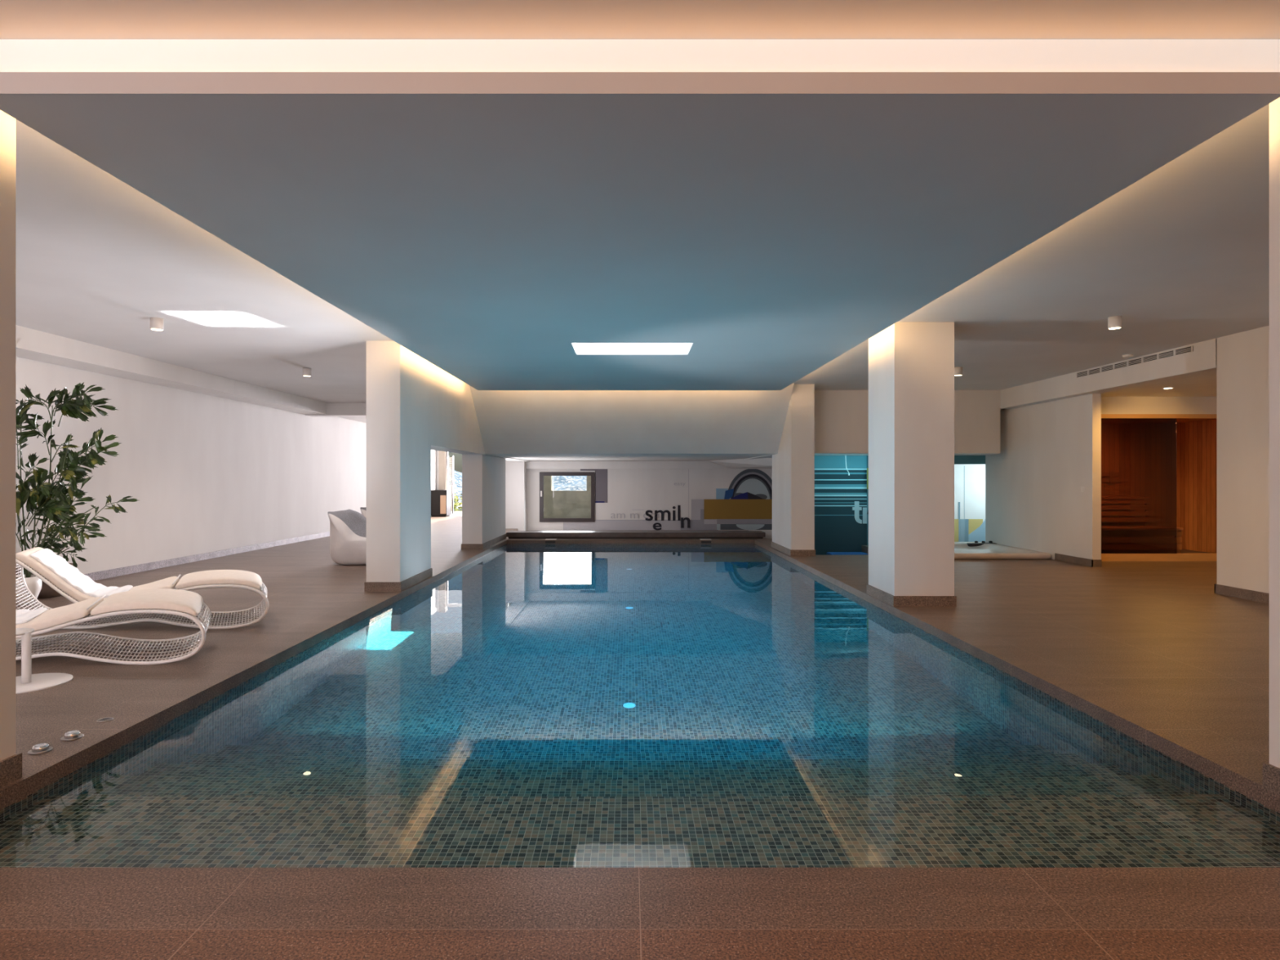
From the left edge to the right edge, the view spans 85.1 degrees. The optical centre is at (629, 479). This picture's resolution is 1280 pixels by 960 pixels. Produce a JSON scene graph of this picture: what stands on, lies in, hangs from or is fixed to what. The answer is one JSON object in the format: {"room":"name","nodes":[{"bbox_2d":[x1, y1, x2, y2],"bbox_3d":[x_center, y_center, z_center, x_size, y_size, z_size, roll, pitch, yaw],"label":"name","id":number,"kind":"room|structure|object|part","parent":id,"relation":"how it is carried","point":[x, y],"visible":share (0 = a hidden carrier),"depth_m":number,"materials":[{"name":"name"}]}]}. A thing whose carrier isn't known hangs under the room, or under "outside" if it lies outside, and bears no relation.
{"room":"indoor swimming pool","nodes":[
{"label":"indoor swimming pool","id":0,"kind":"room"},
{"bbox_2d":[15,574,42,606],"bbox_3d":[-5.980,1.085,6.780,0.410,0.270,0.410,0,0,0],"label":"pot","id":1,"kind":"object","parent":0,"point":[33,583],"depth_m":6.75,"materials":[{"name":"white ceramic"}]},
{"bbox_2d":[15,356,436,573],"bbox_3d":[-6.600,-0.205,10.350,0.300,3.250,27.700,0,0,0],"label":"wall","id":2,"kind":"structure","parent":0,"point":[205,473],"depth_m":10.17,"materials":[{"name":"paint"}]},
{"bbox_2d":[15,324,326,413],"bbox_3d":[-6.225,-1.400,6.400,0.450,0.220,14.800,0,0,0],"label":"ceiling beam","id":3,"kind":"structure","parent":2,"relation":"attached to","point":[30,344],"depth_m":8.70,"materials":[{"name":"paint"}]},
{"bbox_2d":[83,531,329,581],"bbox_3d":[-6.443,1.170,9.450,0.014,0.100,25.900,0,0,0],"label":"baseboard","id":4,"kind":"structure","parent":2,"relation":"attached to","point":[110,573],"depth_m":10.26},
{"bbox_2d":[436,450,446,489],"bbox_3d":[-4.525,-0.305,23.350,3.850,3.050,0.300,0,0,0],"label":"wall","id":5,"kind":"structure","parent":0,"point":[441,455],"depth_m":23.20,"materials":[{"name":"paint"}]},
{"bbox_2d":[446,452,448,489],"bbox_3d":[-4.692,-0.230,23.400,2.984,2.900,0.100,0,0,0],"label":"door","id":6,"kind":"structure","parent":5,"relation":"in","point":[446,452],"depth_m":23.36,"materials":[{"name":"white"}]},
{"bbox_2d":[449,511,462,515],"bbox_3d":[-7.300,1.355,25.350,9.400,0.230,3.700,0,0,0],"label":"floor","id":7,"kind":"structure","parent":0,"point":[455,513],"depth_m":24.98,"materials":[{"name":"stone"}]},
{"bbox_2d":[448,455,453,514],"bbox_3d":[-6.420,0.200,25.020,0.205,2.080,0.080,0,0,0],"label":"shutter","id":8,"kind":"object","parent":7,"relation":"on","point":[452,457],"visible":0.78,"depth_m":25.00,"materials":[{"name":"beige"}]},
{"bbox_2d":[431,363,530,462],"bbox_3d":[-2.950,-0.205,16.490,0.900,3.250,15.420,0,0,0],"label":"wall","id":9,"kind":"structure","parent":0,"point":[455,427],"depth_m":9.95,"materials":[{"name":"paint"}]},
{"bbox_2d":[305,403,366,416],"bbox_3d":[-4.645,-1.423,13.950,3.550,0.313,0.300,0,0,0],"label":"trim","id":10,"kind":"structure","parent":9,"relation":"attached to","point":[332,409],"depth_m":13.80,"materials":[{"name":"paint"}]},
{"bbox_2d":[543,475,591,518],"bbox_3d":[-1.000,0.520,18.905,4.400,2.600,1.890,0,0,0],"label":"wall","id":11,"kind":"structure","parent":0,"point":[557,504],"depth_m":19.60,"materials":[{"name":"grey concrete"}]},
{"bbox_2d":[505,460,772,538],"bbox_3d":[0.250,0.745,17.600,7.100,2.450,0.700,0,0,0],"label":"wall","id":12,"kind":"structure","parent":0,"point":[628,490],"depth_m":17.65,"materials":[{"name":"paint"}]},
{"bbox_2d":[539,471,595,521],"bbox_3d":[-1.573,0.449,17.652,1.399,1.264,0.115,0,0,0],"label":"window","id":13,"kind":"structure","parent":12,"relation":"in","point":[542,474],"depth_m":17.62,"materials":[{"name":"grey"}]},
{"bbox_2d":[525,461,772,469],"bbox_3d":[0.550,-0.360,17.575,6.300,0.200,0.150,0,0,0],"label":"trim","id":14,"kind":"structure","parent":12,"relation":"attached to","point":[531,464],"depth_m":17.50,"materials":[{"name":"paint"}]},
{"bbox_2d":[563,469,772,530],"bbox_3d":[1.054,0.531,17.642,5.457,1.603,0.015,0,0,0],"label":"wall mural","id":15,"kind":"object","parent":12,"relation":"attached to","point":[747,503],"visible":0.99,"depth_m":17.64,"materials":[{"name":"grey"}]},
{"bbox_2d":[0,0,1279,422],"bbox_3d":[1.575,-1.605,7.200,16.050,0.450,21.400,0,0,0],"label":"ceiling","id":16,"kind":"structure","parent":0,"point":[1180,253],"depth_m":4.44,"materials":[{"name":"paint"}]},
{"bbox_2d":[150,317,164,330],"bbox_3d":[-4.440,-1.458,6.550,0.106,0.105,0.106,0,0,0],"label":"ceiling spotlight","id":17,"kind":"object","parent":16,"relation":"attached to","point":[156,323],"visible":1,"depth_m":6.51,"materials":[{"name":"white metal"}]},
{"bbox_2d":[302,368,311,376],"bbox_3d":[-4.390,-1.458,9.490,0.106,0.105,0.106,0,0,0],"label":"ceiling spotlight","id":18,"kind":"object","parent":16,"relation":"attached to","point":[306,371],"visible":1,"depth_m":9.45,"materials":[{"name":"white metal"}]},
{"bbox_2d":[574,342,689,347],"bbox_3d":[0.030,-1.650,7.200,1.260,0.460,0.720,0,0,0],"label":"window","id":19,"kind":"structure","parent":16,"relation":"attached to","point":[577,344],"depth_m":7.53,"materials":[{"name":"paint"}]},
{"bbox_2d":[0,39,1279,71],"bbox_3d":[0.000,-1.502,2.507,4.920,0.153,0.015,0,0,0],"label":"light strip","id":20,"kind":"object","parent":16,"relation":"attached to","point":[15,55],"visible":0.75,"depth_m":2.50,"materials":[{"name":"white"}]},
{"bbox_2d":[954,367,962,376],"bbox_3d":[4.450,-1.458,9.430,0.106,0.105,0.106,0,0,0],"label":"ceiling spotlight","id":21,"kind":"object","parent":16,"relation":"attached to","point":[957,371],"visible":0.94,"depth_m":9.39,"materials":[{"name":"white metal"}]},
{"bbox_2d":[1107,315,1121,329],"bbox_3d":[4.520,-1.458,6.490,0.106,0.105,0.106,0,0,0],"label":"ceiling spotlight","id":22,"kind":"object","parent":16,"relation":"attached to","point":[1114,322],"visible":1,"depth_m":6.45,"materials":[{"name":"white metal"}]},
{"bbox_2d":[1122,354,1133,357],"bbox_3d":[6.050,-1.495,8.460,0.110,0.030,0.110,0,0,0],"label":"smoke detector","id":23,"kind":"object","parent":16,"relation":"attached to","point":[1124,355],"visible":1,"depth_m":8.42,"materials":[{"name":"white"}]},
{"bbox_2d":[0,515,1279,959],"bbox_3d":[1.575,1.370,9.950,16.050,0.300,26.900,0,0,0],"label":"floor","id":24,"kind":"structure","parent":0,"point":[1158,634],"depth_m":4.32,"materials":[{"name":"tile"}]},
{"bbox_2d":[0,110,22,787],"bbox_3d":[-2.750,-0.170,2.495,0.528,2.780,0.718,0,0,0],"label":"column","id":25,"kind":"structure","parent":24,"relation":"on","point":[11,762],"depth_m":2.80,"materials":[{"name":"paint"}]},
{"bbox_3d":[-2.750,1.170,2.495,0.528,0.100,0.718,0,0,0],"label":"skirting","id":26,"kind":"part","parent":25,"relation":"part of","materials":[{"name":"stone"}]},
{"bbox_2d":[15,627,73,693],"bbox_3d":[-3.596,1.064,4.150,0.448,0.312,0.436,0,0,0],"label":"side table","id":27,"kind":"object","parent":24,"relation":"on","point":[28,682],"visible":0.76,"depth_m":4.14,"materials":[{"name":"white metal"}]},
{"bbox_2d":[15,563,76,598],"bbox_3d":[-6.120,1.062,7.290,0.530,0.315,0.530,0,0,0],"label":"flower pot","id":28,"kind":"object","parent":24,"relation":"on","point":[46,591],"visible":0.09,"depth_m":7.14,"materials":[{"name":"ceramic"}]},
{"bbox_2d":[15,382,137,606],"bbox_3d":[-5.593,0.128,6.926,1.459,2.185,0.703,0,0,0],"label":"potted plant","id":29,"kind":"object","parent":24,"relation":"on","point":[54,509],"visible":0.88,"depth_m":6.88,"materials":[{"name":"green plant"}]},
{"bbox_2d":[15,588,211,665],"bbox_3d":[-4.073,0.914,4.895,2.571,0.617,0.645,0,0,0],"label":"sun lounger","id":30,"kind":"object","parent":24,"relation":"on","point":[43,620],"visible":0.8,"depth_m":4.75,"materials":[{"name":"white"}]},
{"bbox_2d":[15,607,47,624],"bbox_3d":[-4.562,0.797,4.920,1.065,0.374,0.490,0,0,0],"label":"towel","id":31,"kind":"object","parent":30,"relation":"hanging from","point":[23,616],"depth_m":4.90,"materials":[{"name":"white fabric"}]},
{"bbox_2d":[15,596,104,631],"bbox_3d":[-4.395,0.822,4.895,1.644,0.436,0.590,0,0,0],"label":"cushion","id":32,"kind":"object","parent":30,"relation":"on","point":[41,619],"depth_m":4.70,"materials":[{"name":"beige fabric"}]},
{"bbox_2d":[90,588,203,616],"bbox_3d":[-3.369,0.860,4.895,1.047,0.106,0.590,0,0,0],"label":"cushion","id":33,"kind":"object","parent":30,"relation":"on","point":[188,602],"depth_m":4.69,"materials":[{"name":"beige fabric"}]},
{"bbox_2d":[15,546,269,629],"bbox_3d":[-4.223,0.914,5.990,2.571,0.617,0.645,0,0,0],"label":"sun lounger","id":34,"kind":"object","parent":24,"relation":"on","point":[53,567],"visible":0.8,"depth_m":5.81,"materials":[{"name":"beige fabric"}]},
{"bbox_2d":[30,548,133,597],"bbox_3d":[-4.713,0.797,6.015,1.065,0.374,0.490,0,0,0],"label":"towel","id":35,"kind":"object","parent":34,"relation":"hanging from","point":[57,565],"depth_m":5.95,"materials":[{"name":"white fabric"}]},
{"bbox_2d":[15,546,179,601],"bbox_3d":[-4.545,0.822,5.990,1.644,0.436,0.590,0,0,0],"label":"cushion","id":36,"kind":"object","parent":34,"relation":"on","point":[53,567],"depth_m":5.83,"materials":[{"name":"beige fabric"}]},
{"bbox_2d":[175,569,262,590],"bbox_3d":[-3.519,0.860,5.990,1.047,0.106,0.590,0,0,0],"label":"cushion","id":37,"kind":"object","parent":34,"relation":"on","point":[250,580],"depth_m":5.72,"materials":[{"name":"beige fabric"}]},
{"bbox_2d":[327,509,366,564],"bbox_3d":[-3.873,0.836,10.260,0.905,0.764,0.990,0,0,0],"label":"armchair","id":38,"kind":"object","parent":24,"relation":"on","point":[348,528],"visible":0.6,"depth_m":9.82,"materials":[{"name":"white plastic"}]},
{"bbox_2d":[360,506,366,518],"bbox_3d":[-3.844,0.829,11.408,0.923,0.779,1.010,0,0,0],"label":"bean bag","id":39,"kind":"object","parent":24,"relation":"on","point":[363,509],"visible":0.04,"depth_m":10.99,"materials":[{"name":"white fabric"}]},
{"bbox_2d":[364,341,432,591],"bbox_3d":[-2.685,-0.145,8.190,0.398,2.730,1.208,0,0,0],"label":"column","id":40,"kind":"structure","parent":24,"relation":"on","point":[398,380],"depth_m":7.60,"materials":[{"name":"paint"}]},
{"bbox_3d":[-2.685,1.170,8.190,0.398,0.100,1.208,0,0,0],"label":"skirting","id":41,"kind":"part","parent":40,"relation":"part of","materials":[{"name":"stone"}]},
{"bbox_2d":[431,489,451,516],"bbox_3d":[-6.183,0.785,22.892,0.513,0.870,0.615,0,0,0],"label":"base cabinet","id":42,"kind":"object","parent":24,"relation":"on","point":[441,500],"visible":0.91,"depth_m":22.60,"materials":[{"name":"black wood"}]},
{"bbox_3d":[-6.037,0.820,22.593,0.180,0.600,0.015,0,0,0],"label":"door","id":43,"kind":"part","parent":42,"relation":"part of","materials":[{"name":"brown wood"}]},
{"bbox_2d":[461,454,506,549],"bbox_3d":[-2.725,0.396,13.220,0.378,1.648,2.308,0,0,0],"label":"column","id":44,"kind":"structure","parent":24,"relation":"on","point":[483,477],"depth_m":12.13,"materials":[{"name":"paint"}]},
{"bbox_3d":[-2.725,1.170,13.220,0.378,0.100,2.308,0,0,0],"label":"skirting","id":45,"kind":"part","parent":44,"relation":"part of","materials":[{"name":"stone"}]},
{"bbox_2d":[506,530,765,538],"bbox_3d":[0.135,1.192,14.570,5.330,0.195,0.460,0,0,0],"label":"bench ledge","id":46,"kind":"object","parent":24,"relation":"on","point":[512,534],"visible":0.79,"depth_m":14.34,"materials":[{"name":"stone"}]},
{"bbox_2d":[0,538,1279,928],"bbox_3d":[0.028,1.931,8.095,5.585,1.478,12.410,0,0,0],"label":"swimming pool","id":47,"kind":"object","parent":24,"relation":"in","point":[522,733],"depth_m":3.02,"materials":[{"name":"stone"}]},
{"bbox_3d":[-2.645,1.206,3.130,0.088,0.028,0.088,0,0,0],"label":"push button","id":48,"kind":"part","parent":47,"relation":"part of","materials":[{"name":"silver metal"}]},
{"bbox_3d":[-2.630,1.206,3.290,0.088,0.028,0.088,0,0,0],"label":"push button","id":49,"kind":"part","parent":47,"relation":"part of","materials":[{"name":"silver metal"}]},
{"bbox_2d":[96,717,113,722],"bbox_3d":[-2.655,1.218,3.530,0.070,0.004,0.070,0,0,0],"label":"floor drain","id":50,"kind":"object","parent":47,"relation":"on","point":[104,719],"visible":1,"depth_m":3.53,"materials":[{"name":"silver metal"}]},
{"bbox_2d":[771,384,815,555],"bbox_3d":[2.755,-0.145,11.810,0.398,2.730,1.508,0,0,0],"label":"column","id":51,"kind":"structure","parent":24,"relation":"on","point":[793,464],"depth_m":11.07,"materials":[{"name":"paint"}]},
{"bbox_3d":[2.755,1.170,11.810,0.398,0.100,1.508,0,0,0],"label":"skirting","id":52,"kind":"part","parent":51,"relation":"part of","materials":[{"name":"stone"}]},
{"bbox_2d":[866,321,956,606],"bbox_3d":[2.833,-0.145,7.055,0.603,2.730,0.758,0,0,0],"label":"column","id":53,"kind":"structure","parent":24,"relation":"on","point":[911,364],"depth_m":6.69,"materials":[{"name":"paint"}]},
{"bbox_3d":[2.833,1.170,7.055,0.603,0.100,0.758,0,0,0],"label":"skirting","id":54,"kind":"part","parent":53,"relation":"part of","materials":[{"name":"stone"}]},
{"bbox_2d":[954,541,1051,559],"bbox_3d":[5.409,1.159,11.600,2.098,0.123,2.040,0,0,0],"label":"tub","id":55,"kind":"object","parent":24,"relation":"on","point":[983,549],"visible":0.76,"depth_m":10.98,"materials":[{"name":"plastic"}]},
{"bbox_2d":[1101,413,1217,561],"bbox_3d":[8.090,0.075,11.285,2.980,2.310,1.830,0,0,0],"label":"sauna","id":56,"kind":"object","parent":24,"relation":"on","point":[1159,471],"visible":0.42,"depth_m":10.40,"materials":[{"name":"brown wood"}]},
{"bbox_3d":[7.415,0.100,10.405,1.509,2.020,0.010,0,0,0],"label":"glass panel","id":57,"kind":"part","parent":56,"relation":"part of","materials":[{"name":"brown glass"}]},
{"bbox_2d":[1262,97,1279,795],"bbox_3d":[2.785,-0.170,2.397,0.558,2.780,0.723,0,0,0],"label":"column","id":58,"kind":"structure","parent":24,"relation":"on","point":[1271,770],"depth_m":2.72,"materials":[{"name":"paint"}]},
{"bbox_3d":[2.785,1.170,2.397,0.558,0.100,0.723,0,0,0],"label":"skirting","id":59,"kind":"part","parent":58,"relation":"part of","materials":[{"name":"stone"}]},
{"bbox_2d":[745,390,1004,459],"bbox_3d":[5.235,-0.975,14.850,5.330,1.070,6.100,0,0,0],"label":"wall","id":60,"kind":"structure","parent":0,"point":[841,416],"depth_m":11.80,"materials":[{"name":"paint"}]},
{"bbox_2d":[469,382,794,460],"bbox_3d":[0.035,-1.028,14.375,5.070,1.165,7.050,0,0,0],"label":"wall","id":61,"kind":"structure","parent":60,"relation":"attached to","point":[522,424],"depth_m":11.52,"materials":[{"name":"paint"}]},
{"bbox_2d":[709,457,772,467],"bbox_3d":[2.781,-0.370,15.840,1.638,0.180,3.280,0,0,0],"label":"trim","id":62,"kind":"structure","parent":60,"relation":"attached to","point":[764,462],"depth_m":15.77,"materials":[{"name":"paint"}]},
{"bbox_2d":[866,455,985,545],"bbox_3d":[5.515,0.690,13.030,2.170,2.260,0.340,0,0,0],"label":"wall","id":63,"kind":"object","parent":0,"point":[958,460],"visible":0.14,"depth_m":12.86,"materials":[{"name":"teal"}]},
{"bbox_2d":[814,455,868,555],"bbox_3d":[3.843,0.610,12.948,1.318,2.122,0.103,0,0,0],"label":"wall mural","id":64,"kind":"object","parent":63,"relation":"attached to","point":[841,513],"visible":0.66,"depth_m":13.00,"materials":[{"name":"teal"}]},
{"bbox_2d":[954,464,985,521],"bbox_3d":[7.175,-0.080,13.720,3.650,3.800,2.160,0,0,0],"label":"wall","id":65,"kind":"structure","parent":0,"point":[975,474],"depth_m":14.60,"materials":[{"name":"paint"}]},
{"bbox_2d":[954,466,985,542],"bbox_3d":[6.928,0.521,14.597,1.490,1.609,0.006,0,0,0],"label":"wall mural","id":66,"kind":"object","parent":65,"relation":"attached to","point":[965,530],"visible":0.47,"depth_m":14.59,"materials":[{"name":"yellow"}]},
{"bbox_2d":[985,325,1269,593],"bbox_3d":[6.510,-0.080,4.570,0.460,3.000,16.140,0,0,0],"label":"wall","id":67,"kind":"structure","parent":0,"point":[1051,428],"depth_m":9.72,"materials":[{"name":"paint"}]},
{"bbox_2d":[1080,486,1084,492],"bbox_3d":[6.452,0.140,9.920,0.015,0.080,0.080,0,0,0],"label":"light switch","id":68,"kind":"object","parent":67,"relation":"attached to","point":[1082,488],"visible":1,"depth_m":9.90,"materials":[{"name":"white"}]},
{"bbox_2d":[1075,345,1193,377],"bbox_3d":[6.271,-1.455,8.765,0.018,0.070,2.010,0,0,0],"label":"air vent","id":69,"kind":"object","parent":67,"relation":"in","point":[1189,348],"visible":1,"depth_m":8.59,"materials":[{"name":"grey metal"}]},
{"bbox_2d":[1075,370,1088,377],"bbox_3d":[6.268,-1.455,9.644,0.012,0.070,0.251,0,0,0],"label":"grille","id":70,"kind":"object","parent":69,"relation":"attached to","point":[1085,373],"depth_m":9.66,"materials":[{"name":"metal"}]},
{"bbox_2d":[1088,367,1100,375],"bbox_3d":[6.268,-1.455,9.393,0.012,0.070,0.251,0,0,0],"label":"grille","id":71,"kind":"object","parent":69,"relation":"attached to","point":[1095,371],"depth_m":9.39,"materials":[{"name":"metal"}]},
{"bbox_2d":[1100,364,1113,372],"bbox_3d":[6.268,-1.455,9.142,0.012,0.070,0.251,0,0,0],"label":"grille","id":72,"kind":"object","parent":69,"relation":"attached to","point":[1109,367],"depth_m":9.15,"materials":[{"name":"metal"}]},
{"bbox_2d":[1113,360,1127,369],"bbox_3d":[6.268,-1.455,8.891,0.012,0.070,0.251,0,0,0],"label":"grille","id":73,"kind":"object","parent":69,"relation":"attached to","point":[1123,364],"depth_m":8.89,"materials":[{"name":"metal"}]},
{"bbox_2d":[1127,357,1142,366],"bbox_3d":[6.268,-1.455,8.639,0.012,0.070,0.251,0,0,0],"label":"grille","id":74,"kind":"object","parent":69,"relation":"attached to","point":[1138,361],"depth_m":8.64,"materials":[{"name":"metal"}]},
{"bbox_2d":[1142,353,1158,363],"bbox_3d":[6.268,-1.455,8.388,0.012,0.070,0.251,0,0,0],"label":"grille","id":75,"kind":"object","parent":69,"relation":"attached to","point":[1155,357],"depth_m":8.39,"materials":[{"name":"metal"}]},
{"bbox_2d":[1157,350,1173,359],"bbox_3d":[6.268,-1.455,8.137,0.012,0.070,0.251,0,0,0],"label":"grille","id":76,"kind":"object","parent":69,"relation":"attached to","point":[1168,353],"depth_m":8.14,"materials":[{"name":"metal"}]},
{"bbox_2d":[1173,345,1192,355],"bbox_3d":[6.268,-1.455,7.886,0.012,0.070,0.251,0,0,0],"label":"grille","id":77,"kind":"object","parent":69,"relation":"attached to","point":[1189,348],"depth_m":7.89,"materials":[{"name":"metal"}]},
{"bbox_2d":[1054,553,1269,604],"bbox_3d":[6.308,1.170,3.531,0.263,0.100,14.061,0,0,1],"label":"baseboard","id":78,"kind":"structure","parent":67,"relation":"attached to","point":[1252,595],"depth_m":7.32,"materials":[{"name":"stone"}]},
{"bbox_2d":[1101,372,1217,413],"bbox_3d":[8.100,-0.180,9.800,3.300,2.800,5.000,0,0,0],"label":"wall","id":79,"kind":"structure","parent":0,"point":[1196,394],"depth_m":10.37,"materials":[{"name":"paint"}]},
{"bbox_3d":[5.920,1.695,14.450,5.960,0.550,6.900,0,0,0],"label":"floor","id":80,"kind":"structure","parent":0,"visible":0},
{"bbox_2d":[826,551,867,555],"bbox_3d":[4.266,1.580,12.705,1.269,0.480,0.310,0,0,0],"label":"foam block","id":81,"kind":"object","parent":80,"relation":"on","point":[827,553],"visible":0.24,"depth_m":12.66,"materials":[{"name":"blue"}]},
{"label":"outside","id":82,"kind":"structure","parent":0,"visible":0},
{"bbox_2d":[448,467,586,509],"bbox_3d":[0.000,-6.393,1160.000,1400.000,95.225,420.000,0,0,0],"label":"sky","id":83,"kind":"structure","parent":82,"point":[558,482],"depth_m":1194.56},
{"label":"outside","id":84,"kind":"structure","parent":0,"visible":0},
{"bbox_2d":[451,493,462,511],"bbox_3d":[-6.435,1.175,27.405,3.830,1.325,1.090,0,0,0],"label":"hedge","id":85,"kind":"object","parent":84,"point":[455,504],"visible":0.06,"depth_m":27.32,"materials":[{"name":"green plant"}]}
]}

